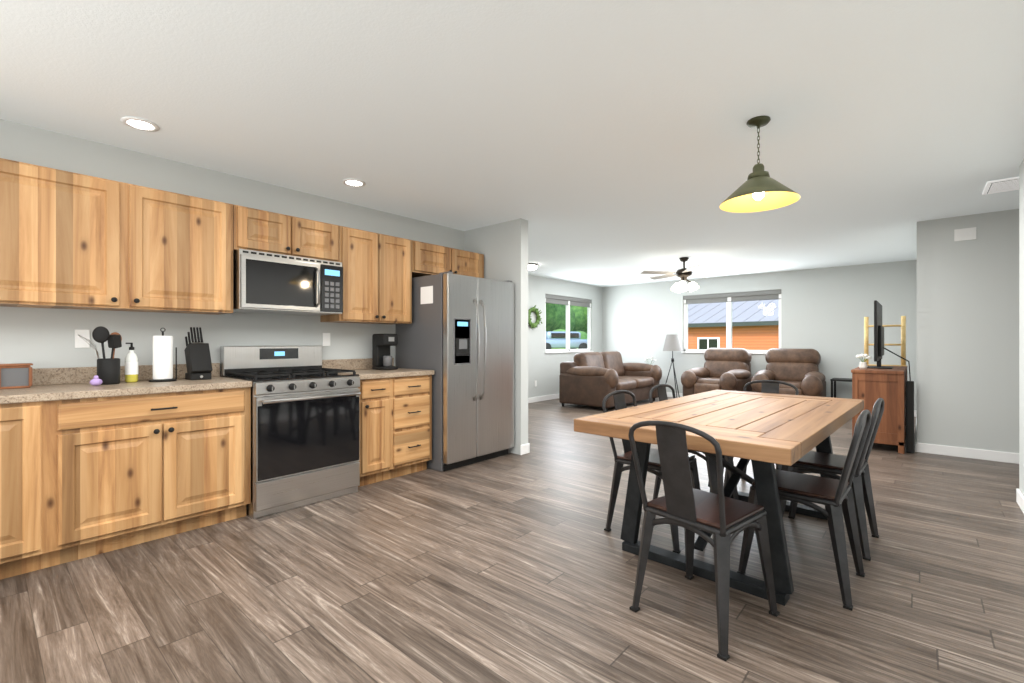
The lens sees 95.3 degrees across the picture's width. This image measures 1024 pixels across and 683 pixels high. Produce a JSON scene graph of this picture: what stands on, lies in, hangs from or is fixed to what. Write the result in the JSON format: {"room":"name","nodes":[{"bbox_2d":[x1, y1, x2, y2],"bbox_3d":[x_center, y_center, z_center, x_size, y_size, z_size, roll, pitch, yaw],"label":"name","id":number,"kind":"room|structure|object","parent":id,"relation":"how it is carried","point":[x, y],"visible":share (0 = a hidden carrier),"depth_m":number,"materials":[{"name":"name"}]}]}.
{"room":"kitchen","nodes":[
{"label":"kitchen","id":0,"kind":"room"},
{"bbox_2d":[0,119,463,375],"bbox_3d":[-2.793,-0.050,2.897,0.120,2.440,6.680,0,0,41],"label":"wall","id":1,"kind":"structure","parent":0,"point":[40,337],"depth_m":3.28,"materials":[{"name":"grey paint"}]},
{"bbox_2d":[0,158,127,310],"bbox_3d":[-2.670,-0.580,2.680,0.348,0.760,0.640,0,0,41],"label":"upper cabinet","id":2,"kind":"object","parent":1,"relation":"attached to","point":[70,240],"depth_m":2.60,"materials":[{"name":"brown wood"}]},
{"bbox_2d":[75,329,89,347],"bbox_3d":[-2.688,-0.018,2.918,0.008,0.115,0.070,0,0,41],"label":"electrical outlet","id":3,"kind":"object","parent":1,"relation":"attached to","point":[80,342],"visible":0.98,"depth_m":2.92,"materials":[{"name":"white plastic"}]},
{"bbox_2d":[124,183,235,314],"bbox_3d":[-2.264,-0.580,3.144,0.348,0.760,0.594,0,0,41],"label":"upper cabinet","id":4,"kind":"object","parent":1,"relation":"attached to","point":[181,247],"depth_m":3.02,"materials":[{"name":"brown wood"}]},
{"bbox_2d":[32,358,393,385],"bbox_3d":[-2.499,0.210,3.125,0.020,0.100,4.010,0,0,41],"label":"backsplash","id":5,"kind":"structure","parent":1,"relation":"attached to","point":[40,376],"depth_m":3.05,"materials":[{"name":"beige stone"}]},
{"bbox_2d":[236,205,343,265],"bbox_3d":[-1.807,-0.804,3.666,0.348,0.312,0.786,0,0,41],"label":"upper cabinet","id":6,"kind":"object","parent":1,"relation":"attached to","point":[256,229],"depth_m":3.53,"materials":[{"name":"brown wood"}]},
{"bbox_2d":[233,249,342,315],"bbox_3d":[-1.761,-0.435,3.627,0.469,0.420,0.766,0,0,41],"label":"microwave","id":7,"kind":"object","parent":6,"relation":"attached to","point":[269,283],"visible":0.98,"depth_m":3.46,"materials":[{"name":"silver metal"}]},
{"bbox_2d":[323,333,329,345],"bbox_3d":[-1.637,-0.018,4.118,0.008,0.115,0.070,0,0,41],"label":"electrical outlet","id":8,"kind":"object","parent":1,"relation":"attached to","point":[326,339],"visible":1,"depth_m":4.12,"materials":[{"name":"white plastic"}]},
{"bbox_2d":[320,227,415,323],"bbox_3d":[-1.305,-0.565,4.239,0.348,0.790,0.729,0,0,41],"label":"upper cabinet","id":9,"kind":"object","parent":1,"relation":"attached to","point":[379,270],"depth_m":4.10,"materials":[{"name":"brown wood"}]},
{"bbox_2d":[416,241,483,277],"bbox_3d":[-0.744,-0.810,4.881,0.348,0.300,0.964,0,0,41],"label":"upper cabinet","id":10,"kind":"object","parent":1,"relation":"attached to","point":[431,259],"depth_m":4.72,"materials":[{"name":"brown wood"}]},
{"bbox_2d":[464,218,527,454],"bbox_3d":[-0.855,-0.050,5.719,2.620,2.440,0.120,0,0,41],"label":"wall","id":11,"kind":"structure","parent":0,"point":[502,247],"depth_m":4.87,"materials":[{"name":"grey paint"}]},
{"bbox_2d":[520,443,529,453],"bbox_3d":[-0.749,1.120,5.715,2.484,0.100,0.014,0,0,41],"label":"baseboard","id":12,"kind":"structure","parent":11,"relation":"attached to","point":[525,448],"depth_m":4.84,"materials":[{"name":"white"}]},
{"bbox_2d":[0,397,1023,682],"bbox_3d":[1.007,1.220,3.504,8.700,0.100,13.200,0,0,41],"label":"floor","id":13,"kind":"structure","parent":0,"point":[510,567],"depth_m":2.17,"materials":[{"name":"brown wood"}]},
{"bbox_2d":[0,398,55,579],"bbox_3d":[-2.877,0.735,2.223,0.638,0.870,0.915,0,0,41],"label":"base cabinet","id":14,"kind":"object","parent":13,"relation":"on","point":[27,426],"depth_m":2.30,"materials":[{"name":"brown wood"}]},
{"bbox_2d":[56,386,251,564],"bbox_3d":[-2.264,0.735,2.924,0.638,0.870,0.947,0,0,41],"label":"base cabinet","id":15,"kind":"object","parent":13,"relation":"on","point":[87,469],"depth_m":2.66,"materials":[{"name":"brown wood"}]},
{"bbox_2d":[0,378,251,401],"bbox_3d":[-2.765,0.280,2.344,0.648,0.040,2.484,0,0,41],"label":"countertop","id":16,"kind":"structure","parent":15,"relation":"on","point":[62,389],"depth_m":2.64,"materials":[{"name":"beige stone"}]},
{"bbox_2d":[0,363,32,388],"bbox_3d":[-2.773,0.192,2.601,0.110,0.135,0.140,0,0,41],"label":"box","id":17,"kind":"object","parent":16,"relation":"on","point":[15,375],"visible":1,"depth_m":2.58,"materials":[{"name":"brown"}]},
{"bbox_2d":[90,375,102,385],"bbox_3d":[-2.427,0.228,2.723,0.042,0.062,0.057,0,0,41],"label":"sachet","id":18,"kind":"object","parent":16,"relation":"on","point":[96,381],"visible":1,"depth_m":2.71,"materials":[{"name":"purple"}]},
{"bbox_2d":[78,326,121,384],"bbox_3d":[-2.491,0.084,2.828,0.144,0.350,0.197,0,0,41],"label":"utensil crock","id":19,"kind":"object","parent":16,"relation":"on","point":[108,371],"visible":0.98,"depth_m":2.81,"materials":[{"name":"black ceramic"}]},
{"bbox_2d":[125,343,137,382],"bbox_3d":[-2.423,0.133,2.971,0.067,0.252,0.066,0,0,41],"label":"soap bottle","id":20,"kind":"object","parent":16,"relation":"on","point":[131,366],"visible":1,"depth_m":2.95,"materials":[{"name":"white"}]},
{"bbox_2d":[149,328,176,381],"bbox_3d":[-2.279,0.085,3.045,0.150,0.349,0.150,0,0,41],"label":"paper towel roll","id":21,"kind":"object","parent":16,"relation":"on","point":[162,358],"visible":1,"depth_m":3.00,"materials":[{"name":"white paper"}]},
{"bbox_2d":[184,327,212,379],"bbox_3d":[-2.158,0.080,3.205,0.207,0.358,0.120,0,0,41],"label":"knife block","id":22,"kind":"object","parent":16,"relation":"on","point":[198,361],"visible":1,"depth_m":3.17,"materials":[{"name":"black"}]},
{"bbox_2d":[220,346,360,518],"bbox_3d":[-1.659,0.603,3.536,0.741,1.135,0.758,0,0,41],"label":"range","id":23,"kind":"object","parent":13,"relation":"on","point":[305,427],"visible":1,"depth_m":3.34,"materials":[{"name":"silver metal"}]},
{"bbox_2d":[358,374,395,486],"bbox_3d":[-1.340,0.735,3.980,0.638,0.870,0.316,0,0,41],"label":"base cabinet","id":24,"kind":"object","parent":13,"relation":"on","point":[377,461],"depth_m":3.80,"materials":[{"name":"brown wood"}]},
{"bbox_2d":[326,368,433,377],"bbox_3d":[-1.192,0.280,4.141,0.648,0.040,0.758,0,0,41],"label":"countertop","id":25,"kind":"structure","parent":24,"relation":"on","point":[362,373],"depth_m":3.98,"materials":[{"name":"beige stone"}]},
{"bbox_2d":[372,334,397,369],"bbox_3d":[-1.171,0.094,4.308,0.202,0.330,0.160,0,0,41],"label":"coffee maker","id":26,"kind":"object","parent":25,"relation":"on","point":[381,356],"visible":1,"depth_m":4.27,"materials":[{"name":"black plastic"}]},
{"bbox_2d":[396,374,433,476],"bbox_3d":[-1.094,0.735,4.260,0.638,0.870,0.430,0,0,41],"label":"base cabinet","id":27,"kind":"object","parent":13,"relation":"on","point":[413,391],"depth_m":4.06,"materials":[{"name":"brown wood"}]},
{"bbox_2d":[396,271,513,471],"bbox_3d":[-0.540,0.273,4.712,0.856,1.795,0.912,0,0,41],"label":"refrigerator","id":28,"kind":"object","parent":13,"relation":"on","point":[457,335],"visible":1,"depth_m":4.37,"materials":[{"name":"grey metal"}]},
{"bbox_2d":[559,351,661,410],"bbox_3d":[1.903,0.683,8.793,1.140,0.973,2.050,0,0,41],"label":"loveseat","id":29,"kind":"object","parent":13,"relation":"on","point":[593,379],"visible":0.98,"depth_m":8.31,"materials":[{"name":"brown leather"}]},
{"bbox_2d":[644,356,655,364],"bbox_3d":[2.886,0.743,9.794,0.380,0.857,0.380,0,0,41],"label":"flowers","id":30,"kind":"object","parent":13,"relation":"on","point":[649,358],"visible":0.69,"depth_m":9.79,"materials":[{"name":"white plant"}]},
{"bbox_2d":[602,390,700,553],"bbox_3d":[0.878,0.746,2.892,0.516,0.853,0.444,0,0,41],"label":"chair","id":31,"kind":"object","parent":13,"relation":"on","point":[620,460],"visible":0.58,"depth_m":2.86,"materials":[{"name":"black metal"}]},
{"bbox_2d":[663,334,682,397],"bbox_3d":[3.264,0.518,9.452,0.409,1.316,0.424,0,0,41],"label":"floor lamp","id":32,"kind":"object","parent":13,"relation":"on","point":[672,343],"visible":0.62,"depth_m":9.32,"materials":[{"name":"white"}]},
{"bbox_2d":[649,384,738,499],"bbox_3d":[1.302,0.746,3.344,0.516,0.853,0.444,0,0,41],"label":"chair","id":33,"kind":"object","parent":13,"relation":"on","point":[710,462],"visible":0.21,"depth_m":3.32,"materials":[{"name":"black metal"}]},
{"bbox_2d":[628,420,779,660],"bbox_3d":[0.818,0.746,2.008,0.506,0.853,0.428,0,0,-39],"label":"chair","id":34,"kind":"object","parent":13,"relation":"on","point":[692,511],"visible":1,"depth_m":1.90,"materials":[{"name":"black metal"}]},
{"bbox_2d":[681,348,751,395],"bbox_3d":[3.793,0.620,8.560,1.055,0.999,1.014,0,0,-41],"label":"recliner","id":35,"kind":"object","parent":13,"relation":"on","point":[726,369],"visible":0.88,"depth_m":8.47,"materials":[{"name":"brown leather"}]},
{"bbox_2d":[574,390,863,605],"bbox_3d":[1.388,0.787,2.845,1.071,0.765,2.083,0,0,41],"label":"dining table","id":36,"kind":"object","parent":13,"relation":"on","point":[763,432],"visible":0.88,"depth_m":2.40,"materials":[{"name":"brown wood"}]},
{"bbox_2d":[724,380,798,487],"bbox_3d":[1.975,0.746,3.691,0.444,0.853,0.516,0,0,41],"label":"chair","id":37,"kind":"object","parent":13,"relation":"on","point":[769,386],"visible":0.17,"depth_m":3.84,"materials":[{"name":"black metal"}]},
{"bbox_2d":[751,348,825,396],"bbox_3d":[4.660,0.620,7.821,1.035,0.999,1.087,0,0,41],"label":"recliner","id":38,"kind":"object","parent":13,"relation":"on","point":[798,369],"visible":0.62,"depth_m":7.81,"materials":[{"name":"brown leather"}]},
{"bbox_2d":[737,410,870,610],"bbox_3d":[1.460,0.746,2.333,0.516,0.853,0.444,0,0,41],"label":"chair","id":39,"kind":"object","parent":13,"relation":"on","point":[835,497],"visible":0.77,"depth_m":2.22,"materials":[{"name":"black metal"}]},
{"bbox_2d":[780,398,883,560],"bbox_3d":[1.891,0.746,2.792,0.515,0.853,0.444,0,0,41],"label":"chair","id":40,"kind":"object","parent":13,"relation":"on","point":[830,465],"visible":0.77,"depth_m":2.71,"materials":[{"name":"black metal"}]},
{"bbox_2d":[830,378,851,397],"bbox_3d":[5.449,0.890,7.590,0.400,0.560,0.400,0,0,41],"label":"side table","id":41,"kind":"object","parent":13,"relation":"on","point":[841,379],"visible":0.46,"depth_m":7.57,"materials":[{"name":"black metal"}]},
{"bbox_2d":[851,365,906,453],"bbox_3d":[4.411,0.740,5.581,0.464,0.860,1.570,0,0,41],"label":"tv console","id":42,"kind":"object","parent":13,"relation":"on","point":[870,386],"visible":0.6,"depth_m":4.96,"materials":[{"name":"brown wood"}]},
{"bbox_2d":[856,354,870,368],"bbox_3d":[3.920,0.223,5.205,0.139,0.173,0.137,0,0,41],"label":"flowers","id":43,"kind":"object","parent":42,"relation":"on","point":[862,364],"visible":1,"depth_m":5.18,"materials":[{"name":"white plant"}]},
{"bbox_2d":[867,300,892,368],"bbox_3d":[4.300,-0.070,5.473,0.260,0.759,1.000,0,0,41],"label":"tv","id":44,"kind":"object","parent":42,"relation":"on","point":[878,340],"visible":0.85,"depth_m":5.24,"materials":[{"name":"black plastic"}]},
{"bbox_2d":[864,316,906,365],"bbox_3d":[4.760,-0.005,5.961,0.440,0.629,0.120,0,0,41],"label":"ladder","id":45,"kind":"object","parent":42,"relation":"on","point":[903,337],"visible":0.79,"depth_m":5.89,"materials":[{"name":"brown wood"}]},
{"bbox_2d":[883,347,910,379],"bbox_3d":[4.299,0.608,5.211,0.207,1.084,0.338,0,0,-28],"label":"cable","id":46,"kind":"object","parent":42,"relation":"attached to","point":[883,347],"depth_m":5.16,"materials":[{"name":"black"}]},
{"bbox_2d":[906,380,913,452],"bbox_3d":[4.207,0.795,4.929,0.063,0.750,0.120,0,0,41],"label":"speaker","id":47,"kind":"object","parent":13,"relation":"on","point":[910,416],"depth_m":4.89,"materials":[{"name":"black plastic"}]},
{"bbox_2d":[0,0,1023,286],"bbox_3d":[1.007,-1.320,3.504,8.700,0.100,13.200,0,0,41],"label":"ceiling","id":48,"kind":"structure","parent":0,"point":[602,142],"depth_m":2.54,"materials":[{"name":"white paint"}]},
{"bbox_2d":[121,117,159,131],"bbox_3d":[-2.165,-1.265,2.719,0.180,0.010,0.180,0,0,41],"label":"recessed light","id":49,"kind":"object","parent":48,"relation":"in","point":[140,124],"visible":1,"depth_m":2.71,"materials":[{"name":"white plastic"}]},
{"bbox_2d":[342,179,365,186],"bbox_3d":[-1.261,-1.265,3.722,0.180,0.010,0.180,0,0,41],"label":"recessed light","id":50,"kind":"object","parent":48,"relation":"in","point":[355,182],"visible":1,"depth_m":3.71,"materials":[{"name":"white plastic"}]},
{"bbox_2d":[528,263,537,269],"bbox_3d":[0.297,-1.222,7.688,0.270,0.095,0.270,0,0,41],"label":"flush ceiling light","id":51,"kind":"object","parent":48,"relation":"attached to","point":[532,266],"visible":0.73,"depth_m":7.59,"materials":[{"name":"white metal"}]},
{"bbox_2d":[640,257,733,292],"bbox_3d":[2.643,-1.009,7.107,1.331,0.522,1.288,0,0,41],"label":"ceiling fan","id":52,"kind":"object","parent":48,"relation":"hanging from","point":[683,273],"visible":1,"depth_m":7.02,"materials":[{"name":"brown metal"}]},
{"bbox_2d":[720,115,799,212],"bbox_3d":[1.416,-1.034,2.681,0.410,0.473,0.410,0,0,41],"label":"pendant lamp","id":53,"kind":"object","parent":48,"relation":"hanging from","point":[760,189],"visible":1,"depth_m":2.67,"materials":[{"name":"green metal"}]},
{"bbox_2d":[982,177,1018,194],"bbox_3d":[4.017,-1.259,3.753,0.300,0.019,0.400,0,0,41],"label":"ceiling vent","id":54,"kind":"object","parent":48,"relation":"in","point":[1004,185],"visible":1,"depth_m":3.76,"materials":[{"name":"white metal"}]},
{"bbox_2d":[528,275,601,397],"bbox_3d":[0.194,-0.050,8.815,0.120,2.440,5.920,0,0,41],"label":"wall","id":55,"kind":"structure","parent":0,"point":[543,369],"depth_m":9.31,"materials":[{"name":"grey paint"}]},
{"bbox_2d":[528,305,541,328],"bbox_3d":[0.414,-0.461,8.903,0.097,0.466,0.448,0,0,41],"label":"wreath","id":56,"kind":"object","parent":55,"relation":"attached to","point":[537,313],"visible":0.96,"depth_m":8.89,"materials":[{"name":"green plant"}]},
{"bbox_2d":[528,394,558,402],"bbox_3d":[0.205,1.120,8.725,0.014,0.100,5.800,0,0,41],"label":"baseboard","id":57,"kind":"structure","parent":55,"relation":"attached to","point":[554,396],"depth_m":9.19,"materials":[{"name":"white wood"}]},
{"bbox_2d":[544,294,593,352],"bbox_3d":[1.213,-0.357,9.936,0.125,1.185,1.810,0,0,41],"label":"window","id":58,"kind":"structure","parent":55,"relation":"in","point":[567,302],"depth_m":9.92,"materials":[{"name":"white plastic"}]},
{"bbox_2d":[602,260,916,409],"bbox_3d":[4.290,-0.050,9.083,5.690,2.440,0.120,0,0,41],"label":"wall","id":59,"kind":"structure","parent":0,"point":[825,312],"depth_m":8.20,"materials":[{"name":"grey paint"}]},
{"bbox_2d":[681,289,780,353],"bbox_3d":[4.238,-0.357,9.092,1.860,1.185,0.125,0,0,41],"label":"window","id":60,"kind":"structure","parent":59,"relation":"in","point":[728,298],"depth_m":9.10,"materials":[{"name":"white plastic"}]},
{"bbox_2d":[666,392,915,416],"bbox_3d":[4.212,1.120,9.062,5.540,0.100,0.014,0,0,41],"label":"baseboard","id":61,"kind":"structure","parent":59,"relation":"attached to","point":[669,394],"depth_m":9.74,"materials":[{"name":"white wood"}]},
{"bbox_2d":[917,220,932,443],"bbox_3d":[5.341,-0.050,6.056,0.120,2.440,3.050,0,0,41],"label":"wall","id":62,"kind":"structure","parent":0,"point":[924,228],"depth_m":4.90,"materials":[{"name":"grey paint"}]},
{"bbox_2d":[915,410,917,451],"bbox_3d":[5.280,1.120,6.087,0.014,0.100,3.044,0,0,41],"label":"baseboard","id":63,"kind":"structure","parent":62,"relation":"attached to","point":[916,444],"depth_m":5.20,"materials":[{"name":"white"}]},
{"bbox_2d":[933,209,1018,452],"bbox_3d":[5.415,-0.050,4.045,2.580,2.440,0.120,0,0,41],"label":"wall","id":64,"kind":"structure","parent":0,"point":[967,343],"depth_m":4.65,"materials":[{"name":"grey paint"}]},
{"bbox_2d":[954,227,975,240],"bbox_3d":[4.566,-1.080,4.699,0.160,0.120,0.011,0,0,41],"label":"box","id":65,"kind":"object","parent":64,"relation":"attached to","point":[965,234],"visible":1,"depth_m":4.70,"materials":[{"name":"white plastic"}]},
{"bbox_2d":[918,443,1018,463],"bbox_3d":[5.280,1.120,4.073,2.620,0.100,0.014,0,0,41],"label":"baseboard","id":66,"kind":"structure","parent":64,"relation":"attached to","point":[997,456],"depth_m":4.67,"materials":[{"name":"white"}]},
{"bbox_2d":[1019,159,1023,495],"bbox_3d":[1.868,-0.050,-0.326,2.160,2.440,7.970,0,0,41],"label":"wall","id":67,"kind":"structure","parent":0,"point":[1021,327],"depth_m":3.31,"materials":[{"name":"grey paint"}]},
{"bbox_2d":[1016,488,1023,513],"bbox_3d":[1.087,1.120,0.433,0.014,0.100,7.884,0,0,41],"label":"baseboard","id":68,"kind":"structure","parent":67,"relation":"attached to","point":[1019,496],"depth_m":3.27,"materials":[{"name":"white"}]},
{"bbox_3d":[8.284,0.538,24.645,70.000,1.964,72.000,0,0,41],"label":"ground","id":69,"kind":"structure","parent":0,"visible":0},
{"bbox_2d":[546,331,586,348],"bbox_3d":[3.263,0.020,31.965,4.200,1.400,1.920,0,0,-19],"label":"car","id":70,"kind":"object","parent":69,"relation":"on","point":[560,341],"depth_m":31.18,"materials":[{"name":"blue paint"}]},
{"bbox_2d":[546,303,586,338],"bbox_3d":[3.952,-4.752,45.851,10.900,11.817,33.098,0,0,41],"label":"trees","id":71,"kind":"object","parent":69,"relation":"on","point":[579,313],"depth_m":42.88,"materials":[{"name":"green plant"}]},
{"bbox_2d":[688,299,778,349],"bbox_3d":[16.695,-0.755,28.284,8.700,5.850,15.750,0,0,-39],"label":"building","id":72,"kind":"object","parent":69,"relation":"on","point":[710,317],"depth_m":27.65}
]}

